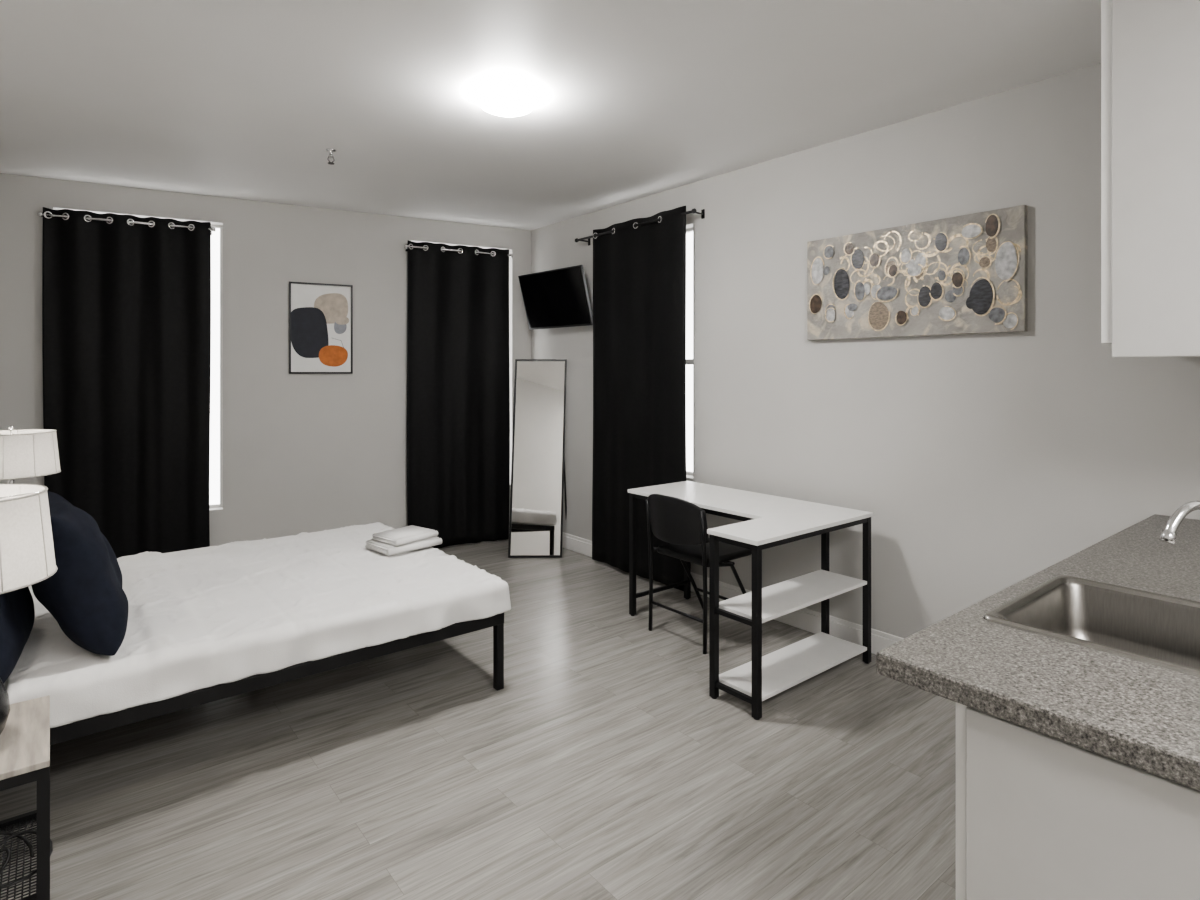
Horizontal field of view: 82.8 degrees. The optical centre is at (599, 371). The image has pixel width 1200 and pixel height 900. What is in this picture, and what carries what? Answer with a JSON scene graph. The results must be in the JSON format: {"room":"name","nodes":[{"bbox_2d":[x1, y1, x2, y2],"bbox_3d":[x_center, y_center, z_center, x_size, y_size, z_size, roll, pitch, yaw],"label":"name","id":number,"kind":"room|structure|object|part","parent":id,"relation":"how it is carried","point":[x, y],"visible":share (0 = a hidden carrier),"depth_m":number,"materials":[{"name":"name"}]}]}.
{"room":"studio apartment","nodes":[
{"label":"studio apartment","id":0,"kind":"room"},
{"bbox_2d":[0,173,530,545],"bbox_3d":[-2.438,0.100,5.171,4.050,2.720,0.200,0,0,-29],"label":"wall","id":1,"kind":"structure","parent":0,"point":[308,453],"depth_m":5.10,"materials":[{"name":"paint"}]},
{"bbox_2d":[37,212,215,234],"bbox_3d":[-3.175,-1.010,4.610,0.992,0.060,0.081,0,0,-29],"label":"curtain rod","id":2,"kind":"object","parent":1,"relation":"attached to","point":[40,214],"visible":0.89,"depth_m":4.53,"materials":[{"name":"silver metal"}]},
{"bbox_2d":[42,207,210,557],"bbox_3d":[-3.165,0.187,4.588,0.939,2.492,0.044,0,0,-28],"label":"curtain","id":3,"kind":"object","parent":2,"relation":"hanging from","point":[126,306],"visible":0.91,"depth_m":4.59,"materials":[{"name":"black fabric"}]},
{"bbox_3d":[-3.163,-1.010,4.588,0.940,0.018,0.018,0,0,-29],"label":"rod","id":4,"kind":"part","parent":2,"relation":"part of","materials":[{"name":"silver metal"}]},
{"bbox_2d":[209,225,222,507],"bbox_3d":[-3.206,-0.043,4.782,0.970,2.065,0.050,0,0,-29],"label":"window","id":5,"kind":"structure","parent":1,"relation":"in","point":[216,388],"depth_m":4.99,"materials":[{"name":"paint"}]},
{"bbox_2d":[289,281,352,373],"bbox_3d":[-2.135,-0.333,5.210,0.455,0.691,0.022,0,0,-29],"label":"framed print","id":6,"kind":"object","parent":1,"relation":"attached to","point":[320,314],"visible":1,"depth_m":5.21,"materials":[{"name":"multicoloured paper"}]},
{"bbox_2d":[404,244,512,256],"bbox_3d":[-1.175,-1.010,5.699,0.927,0.060,0.081,0,0,-29],"label":"curtain rod","id":7,"kind":"object","parent":1,"relation":"attached to","point":[405,245],"visible":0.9,"depth_m":5.63,"materials":[{"name":"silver metal"}]},
{"bbox_2d":[407,240,509,547],"bbox_3d":[-1.167,0.192,5.675,0.878,2.502,0.042,0,0,-28],"label":"curtain","id":8,"kind":"object","parent":7,"relation":"hanging from","point":[458,366],"visible":0.98,"depth_m":5.67,"materials":[{"name":"black fabric"}]},
{"bbox_2d":[446,539,505,546],"bbox_3d":[-2.304,1.397,5.122,3.820,0.125,0.014,0,0,-29],"label":"baseboard","id":9,"kind":"structure","parent":1,"relation":"attached to","point":[503,539],"depth_m":5.77,"materials":[{"name":"paint"}]},
{"bbox_2d":[0,539,955,899],"bbox_3d":[-0.221,1.510,2.547,4.200,0.100,7.837,0,0,-39],"label":"floor","id":10,"kind":"structure","parent":0,"point":[604,765],"depth_m":2.44,"materials":[{"name":"grey wood"}]},
{"bbox_2d":[0,695,49,899],"bbox_3d":[-1.591,1.185,1.617,0.440,0.550,0.415,0,0,-39],"label":"nightstand","id":11,"kind":"object","parent":10,"relation":"on","point":[25,737],"visible":0.98,"depth_m":1.64,"materials":[{"name":"brown wood"}]},
{"bbox_2d":[0,817,36,899],"bbox_3d":[-1.591,1.233,1.617,0.400,0.003,0.375,0,0,-39],"label":"shelf","id":12,"kind":"object","parent":11,"relation":"attached to","point":[10,824],"depth_m":1.72,"materials":[{"name":"black metal"}]},
{"bbox_3d":[-1.714,1.233,1.770,0.392,0.024,0.018,0,0,-39],"label":"frame rail","id":13,"kind":"part","parent":11,"relation":"part of","materials":[{"name":"black metal"}]},
{"bbox_3d":[-1.467,0.938,1.464,0.392,0.024,0.018,0,0,-39],"label":"frame rail","id":14,"kind":"part","parent":11,"relation":"part of","materials":[{"name":"black metal"}]},
{"bbox_2d":[0,830,52,888],"bbox_3d":[-1.560,1.085,1.605,0.484,0.237,0.148,0,0,-2],"label":"power cable","id":15,"kind":"object","parent":11,"relation":"on","point":[12,834],"visible":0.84,"depth_m":1.65,"materials":[{"name":"black rubber"}]},
{"bbox_3d":[-1.467,1.233,1.464,0.392,0.024,0.018,0,0,-39],"label":"frame rail","id":16,"kind":"part","parent":11,"relation":"part of","materials":[{"name":"black metal"}]},
{"bbox_2d":[0,484,57,734],"bbox_3d":[-1.555,0.588,1.636,0.392,0.645,0.392,0,0,-39],"label":"table lamp","id":17,"kind":"object","parent":11,"relation":"on","point":[27,555],"visible":1,"depth_m":1.64,"materials":[{"name":"fabric"}]},
{"bbox_3d":[-1.555,0.404,1.636,0.392,0.213,0.392,0,0,-39],"label":"lamp shade","id":18,"kind":"part","parent":17,"relation":"part of","materials":[{"name":"fabric"}]},
{"bbox_3d":[-1.306,1.192,1.596,0.024,0.535,0.024,0,0,-39],"label":"leg","id":19,"kind":"part","parent":11,"relation":"part of","materials":[{"name":"black metal"}]},
{"bbox_2d":[50,612,503,744],"bbox_3d":[-1.720,1.284,3.088,2.050,0.352,1.535,0,0,-39],"label":"frame","id":20,"kind":"object","parent":10,"relation":"on","point":[96,724],"visible":0.3,"depth_m":2.52,"materials":[{"name":"black metal"}]},
{"bbox_2d":[4,677,8,689],"bbox_3d":[-1.728,1.040,3.078,2.015,0.136,1.510,0,0,-39],"label":"mattress","id":21,"kind":"object","parent":20,"relation":"on","point":[6,681],"visible":0.02,"depth_m":2.12,"materials":[{"name":"white fabric"}]},
{"bbox_2d":[0,587,34,683],"bbox_3d":[-2.019,0.708,2.225,0.257,0.466,0.683,0,0,-39],"label":"pillow","id":22,"kind":"object","parent":21,"relation":"on","point":[17,611],"visible":0.64,"depth_m":2.10,"materials":[{"name":"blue fabric"}]},
{"bbox_2d":[7,522,510,727],"bbox_3d":[-1.581,1.014,3.197,1.768,0.170,1.618,0,0,-39],"label":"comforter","id":23,"kind":"object","parent":21,"relation":"on","point":[205,617],"visible":0.82,"depth_m":2.75,"materials":[{"name":"white fabric"}]},
{"bbox_2d":[31,491,128,655],"bbox_3d":[-1.877,0.692,2.430,0.290,0.478,0.689,0,0,-39],"label":"pillow","id":24,"kind":"object","parent":23,"relation":"on","point":[86,597],"visible":0.7,"depth_m":2.21,"materials":[{"name":"blue fabric"}]},
{"bbox_2d":[365,536,441,555],"bbox_3d":[-1.060,0.921,3.674,0.264,0.042,0.320,0,0,43],"label":"folded towel","id":25,"kind":"object","parent":23,"relation":"on","point":[387,549],"visible":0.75,"depth_m":3.58,"materials":[{"name":"white fabric"}]},
{"bbox_2d":[372,525,437,545],"bbox_3d":[-1.054,0.882,3.674,0.232,0.036,0.270,0,0,37],"label":"folded towel","id":26,"kind":"object","parent":25,"relation":"on","point":[408,534],"visible":1,"depth_m":3.62,"materials":[{"name":"white fabric"}]},
{"bbox_3d":[-0.468,1.310,3.139,0.036,0.300,0.036,0,0,-39],"label":"leg","id":27,"kind":"part","parent":20,"relation":"part of","materials":[{"name":"black metal"}]},
{"bbox_2d":[508,359,566,557],"bbox_3d":[-0.492,0.678,5.511,0.460,1.564,0.347,0,0,-1],"label":"mirror","id":28,"kind":"object","parent":10,"relation":"on","point":[538,479],"visible":0.88,"depth_m":5.45,"materials":[{"name":"black metal"}]},
{"bbox_2d":[646,494,751,653],"bbox_3d":[0.560,1.062,3.804,0.564,0.805,0.432,0,0,-39],"label":"chair","id":29,"kind":"object","parent":10,"relation":"on","point":[681,523],"visible":0.98,"depth_m":3.65,"materials":[{"name":"black plastic"}]},
{"bbox_3d":[0.279,1.090,3.840,0.048,0.741,0.022,0,0,-39],"label":"leg","id":30,"kind":"part","parent":29,"relation":"part of","materials":[{"name":"black metal"}]},
{"bbox_3d":[0.475,1.230,3.998,0.451,0.470,0.022,0,0,-39],"label":"leg","id":31,"kind":"part","parent":29,"relation":"part of","materials":[{"name":"black metal"}]},
{"bbox_3d":[0.387,0.787,3.664,0.120,0.255,0.430,0,0,-39],"label":"backrest","id":32,"kind":"part","parent":29,"relation":"part of","materials":[{"name":"black plastic"}]},
{"bbox_3d":[0.537,1.090,3.521,0.048,0.741,0.022,0,0,-39],"label":"leg","id":33,"kind":"part","parent":29,"relation":"part of","materials":[{"name":"black metal"}]},
{"bbox_3d":[0.587,1.005,3.826,0.395,0.040,0.380,0,0,-39],"label":"seat","id":34,"kind":"part","parent":29,"relation":"part of","materials":[{"name":"black plastic"}]},
{"bbox_3d":[0.733,1.230,3.680,0.451,0.470,0.022,0,0,-39],"label":"leg","id":35,"kind":"part","parent":29,"relation":"part of","materials":[{"name":"black metal"}]},
{"bbox_2d":[628,481,872,719],"bbox_3d":[0.610,1.083,3.622,0.925,0.755,1.285,0,0,-39],"label":"desk","id":36,"kind":"object","parent":10,"relation":"on","point":[769,521],"visible":1,"depth_m":3.23,"materials":[{"name":"white laminate"}]},
{"bbox_3d":[0.197,1.093,4.082,0.030,0.735,0.030,0,0,-39],"label":"leg","id":37,"kind":"part","parent":36,"relation":"part of","materials":[{"name":"black metal"}]},
{"bbox_3d":[0.379,1.350,4.230,0.440,0.020,0.018,0,0,-39],"label":"foot rail","id":38,"kind":"part","parent":36,"relation":"part of","materials":[{"name":"black metal"}]},
{"bbox_3d":[0.562,1.093,4.378,0.030,0.735,0.030,0,0,-39],"label":"leg","id":39,"kind":"part","parent":36,"relation":"part of","materials":[{"name":"black metal"}]},
{"bbox_3d":[0.513,0.738,3.694,0.024,0.024,0.972,0,0,-39],"label":"rail","id":40,"kind":"part","parent":36,"relation":"part of","materials":[{"name":"black metal"}]},
{"bbox_3d":[0.512,1.093,3.048,0.030,0.735,0.030,0,0,-39],"label":"leg","id":41,"kind":"part","parent":36,"relation":"part of","materials":[{"name":"black metal"}]},
{"bbox_3d":[0.586,1.395,2.957,0.018,0.020,0.206,0,0,-39],"label":"shelf rail","id":42,"kind":"part","parent":36,"relation":"part of","materials":[{"name":"black metal"}]},
{"bbox_3d":[0.586,1.065,2.957,0.018,0.020,0.206,0,0,-39],"label":"shelf rail","id":43,"kind":"part","parent":36,"relation":"part of","materials":[{"name":"black metal"}]},
{"bbox_3d":[0.586,0.738,2.957,0.024,0.024,0.206,0,0,-39],"label":"rail","id":44,"kind":"part","parent":36,"relation":"part of","materials":[{"name":"black metal"}]},
{"bbox_3d":[0.660,1.093,2.865,0.030,0.735,0.030,0,0,-39],"label":"leg","id":45,"kind":"part","parent":36,"relation":"part of","materials":[{"name":"black metal"}]},
{"bbox_2d":[719,632,866,700],"bbox_3d":[0.926,1.382,3.232,0.839,0.016,0.262,0,0,-39],"label":"shelf","id":46,"kind":"object","parent":36,"relation":"attached to","point":[784,668],"depth_m":3.19,"materials":[{"name":"white laminate"}]},
{"bbox_2d":[719,569,866,622],"bbox_3d":[0.926,1.052,3.232,0.839,0.016,0.262,0,0,-39],"label":"shelf","id":47,"kind":"object","parent":36,"relation":"attached to","point":[791,595],"depth_m":3.19,"materials":[{"name":"white laminate"}]},
{"bbox_3d":[1.000,0.738,3.140,0.845,0.024,0.024,0,0,-39],"label":"rail","id":48,"kind":"part","parent":36,"relation":"part of","materials":[{"name":"black metal"}]},
{"bbox_3d":[1.192,1.093,3.599,0.030,0.735,0.030,0,0,-39],"label":"leg","id":49,"kind":"part","parent":36,"relation":"part of","materials":[{"name":"black metal"}]},
{"bbox_3d":[1.341,1.093,3.415,0.030,0.735,0.030,0,0,-39],"label":"leg","id":50,"kind":"part","parent":36,"relation":"part of","materials":[{"name":"black metal"}]},
{"bbox_2d":[956,702,1199,899],"bbox_3d":[1.956,1.027,1.222,2.081,0.866,1.840,0,0,-39],"label":"base cabinet","id":51,"kind":"object","parent":10,"relation":"on","point":[1039,816],"visible":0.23,"depth_m":1.11,"materials":[{"name":"paint"}]},
{"bbox_3d":[1.218,0.987,0.576,0.018,0.786,1.763,0,0,-39],"label":"frame","id":52,"kind":"part","parent":51,"relation":"part of","materials":[{"name":"paint"}]},
{"bbox_2d":[876,514,1199,790],"bbox_3d":[1.942,0.572,1.250,2.068,0.044,1.900,0,0,-39],"label":"countertop","id":53,"kind":"structure","parent":51,"relation":"on","point":[1144,716],"depth_m":1.25,"materials":[{"name":"stone"}]},
{"bbox_2d":[983,575,1199,676],"bbox_3d":[1.235,0.627,1.430,0.500,0.174,0.624,0,0,-39],"label":"sink","id":54,"kind":"object","parent":53,"relation":"in","point":[1161,630],"visible":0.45,"depth_m":1.66,"materials":[{"name":"metal"}]},
{"bbox_2d":[1159,501,1199,543],"bbox_3d":[1.427,0.423,1.580,0.309,0.253,0.104,0,0,0],"label":"faucet","id":55,"kind":"object","parent":53,"relation":"on","point":[1168,535],"visible":1,"depth_m":1.54,"materials":[{"name":"silver metal"}]},
{"bbox_3d":[-3.007,1.185,3.368,0.440,0.550,0.420,0,0,-39],"label":"nightstand","id":56,"kind":"object","parent":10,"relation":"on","visible":0},
{"bbox_2d":[0,425,60,483],"bbox_3d":[-2.922,0.588,3.373,0.392,0.645,0.392,0,0,-39],"label":"table lamp","id":57,"kind":"object","parent":56,"relation":"on","point":[24,453],"visible":0.65,"depth_m":3.30,"materials":[{"name":"fabric"}]},
{"bbox_2d":[0,0,1100,229],"bbox_3d":[-0.221,-1.310,2.547,4.200,0.100,7.837,0,0,-39],"label":"ceiling","id":58,"kind":"structure","parent":0,"point":[236,99],"depth_m":2.98,"materials":[{"name":"paint"}]},
{"bbox_2d":[326,148,335,164],"bbox_3d":[-1.526,-1.221,3.859,0.056,0.078,0.056,0,0,-39],"label":"sprinkler","id":59,"kind":"object","parent":58,"relation":"attached to","point":[329,150],"visible":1,"depth_m":3.85,"materials":[{"name":"silver metal"}]},
{"bbox_2d":[478,87,534,116],"bbox_3d":[-0.421,-1.219,3.081,0.256,0.082,0.256,0,0,-39],"label":"ceiling light","id":60,"kind":"object","parent":58,"relation":"attached to","point":[506,102],"visible":1,"depth_m":3.01,"materials":[{"name":"paint"}]},
{"bbox_2d":[531,63,1199,637],"bbox_3d":[1.560,0.100,3.526,0.200,2.720,6.720,0,0,-39],"label":"wall","id":61,"kind":"structure","parent":0,"point":[982,463],"depth_m":3.33,"materials":[{"name":"paint"}]},
{"bbox_2d":[518,265,592,329],"bbox_3d":[-0.343,-0.592,5.551,0.217,0.459,0.810,0,0,-42],"label":"television","id":62,"kind":"object","parent":61,"relation":"attached to","point":[556,298],"visible":0.94,"depth_m":5.48,"materials":[{"name":"black plastic"}]},
{"bbox_2d":[575,208,704,245],"bbox_3d":[0.248,-1.035,4.889,0.126,0.060,1.282,0,0,-39],"label":"curtain rod","id":63,"kind":"object","parent":61,"relation":"attached to","point":[694,210],"visible":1,"depth_m":4.75,"materials":[{"name":"black metal"}]},
{"bbox_2d":[592,206,685,590],"bbox_3d":[0.254,0.175,4.806,0.035,2.517,0.995,0,0,-39],"label":"curtain","id":64,"kind":"object","parent":63,"relation":"hanging from","point":[639,272],"visible":0.93,"depth_m":4.79,"materials":[{"name":"black fabric"}]},
{"bbox_2d":[686,228,692,474],"bbox_3d":[0.428,-0.140,4.964,0.050,1.700,0.920,0,0,-39],"label":"window","id":65,"kind":"structure","parent":61,"relation":"in","point":[689,232],"depth_m":4.73,"materials":[{"name":"paint"}]},
{"bbox_2d":[562,532,903,653],"bbox_3d":[0.804,1.397,4.290,0.014,0.125,4.480,0,0,-39],"label":"baseboard","id":66,"kind":"structure","parent":61,"relation":"attached to","point":[806,619],"depth_m":3.83,"materials":[{"name":"paint"}]},
{"bbox_2d":[807,205,1027,340],"bbox_3d":[1.513,-0.453,3.389,0.043,0.552,1.093,0,0,-39],"label":"canvas painting","id":67,"kind":"object","parent":61,"relation":"attached to","point":[968,273],"visible":1,"depth_m":3.30,"materials":[{"name":"multicoloured fabric"}]},
{"bbox_2d":[1101,0,1199,357],"bbox_3d":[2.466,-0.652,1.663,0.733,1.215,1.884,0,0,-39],"label":"upper cabinet","id":68,"kind":"object","parent":61,"relation":"attached to","point":[1150,49],"visible":1,"depth_m":2.07,"materials":[{"name":"paint"}]},
{"bbox_3d":[2.204,-0.676,1.451,0.018,1.168,1.884,0,0,-39],"label":"frame","id":69,"kind":"part","parent":68,"relation":"part of","materials":[{"name":"paint"}]}
]}

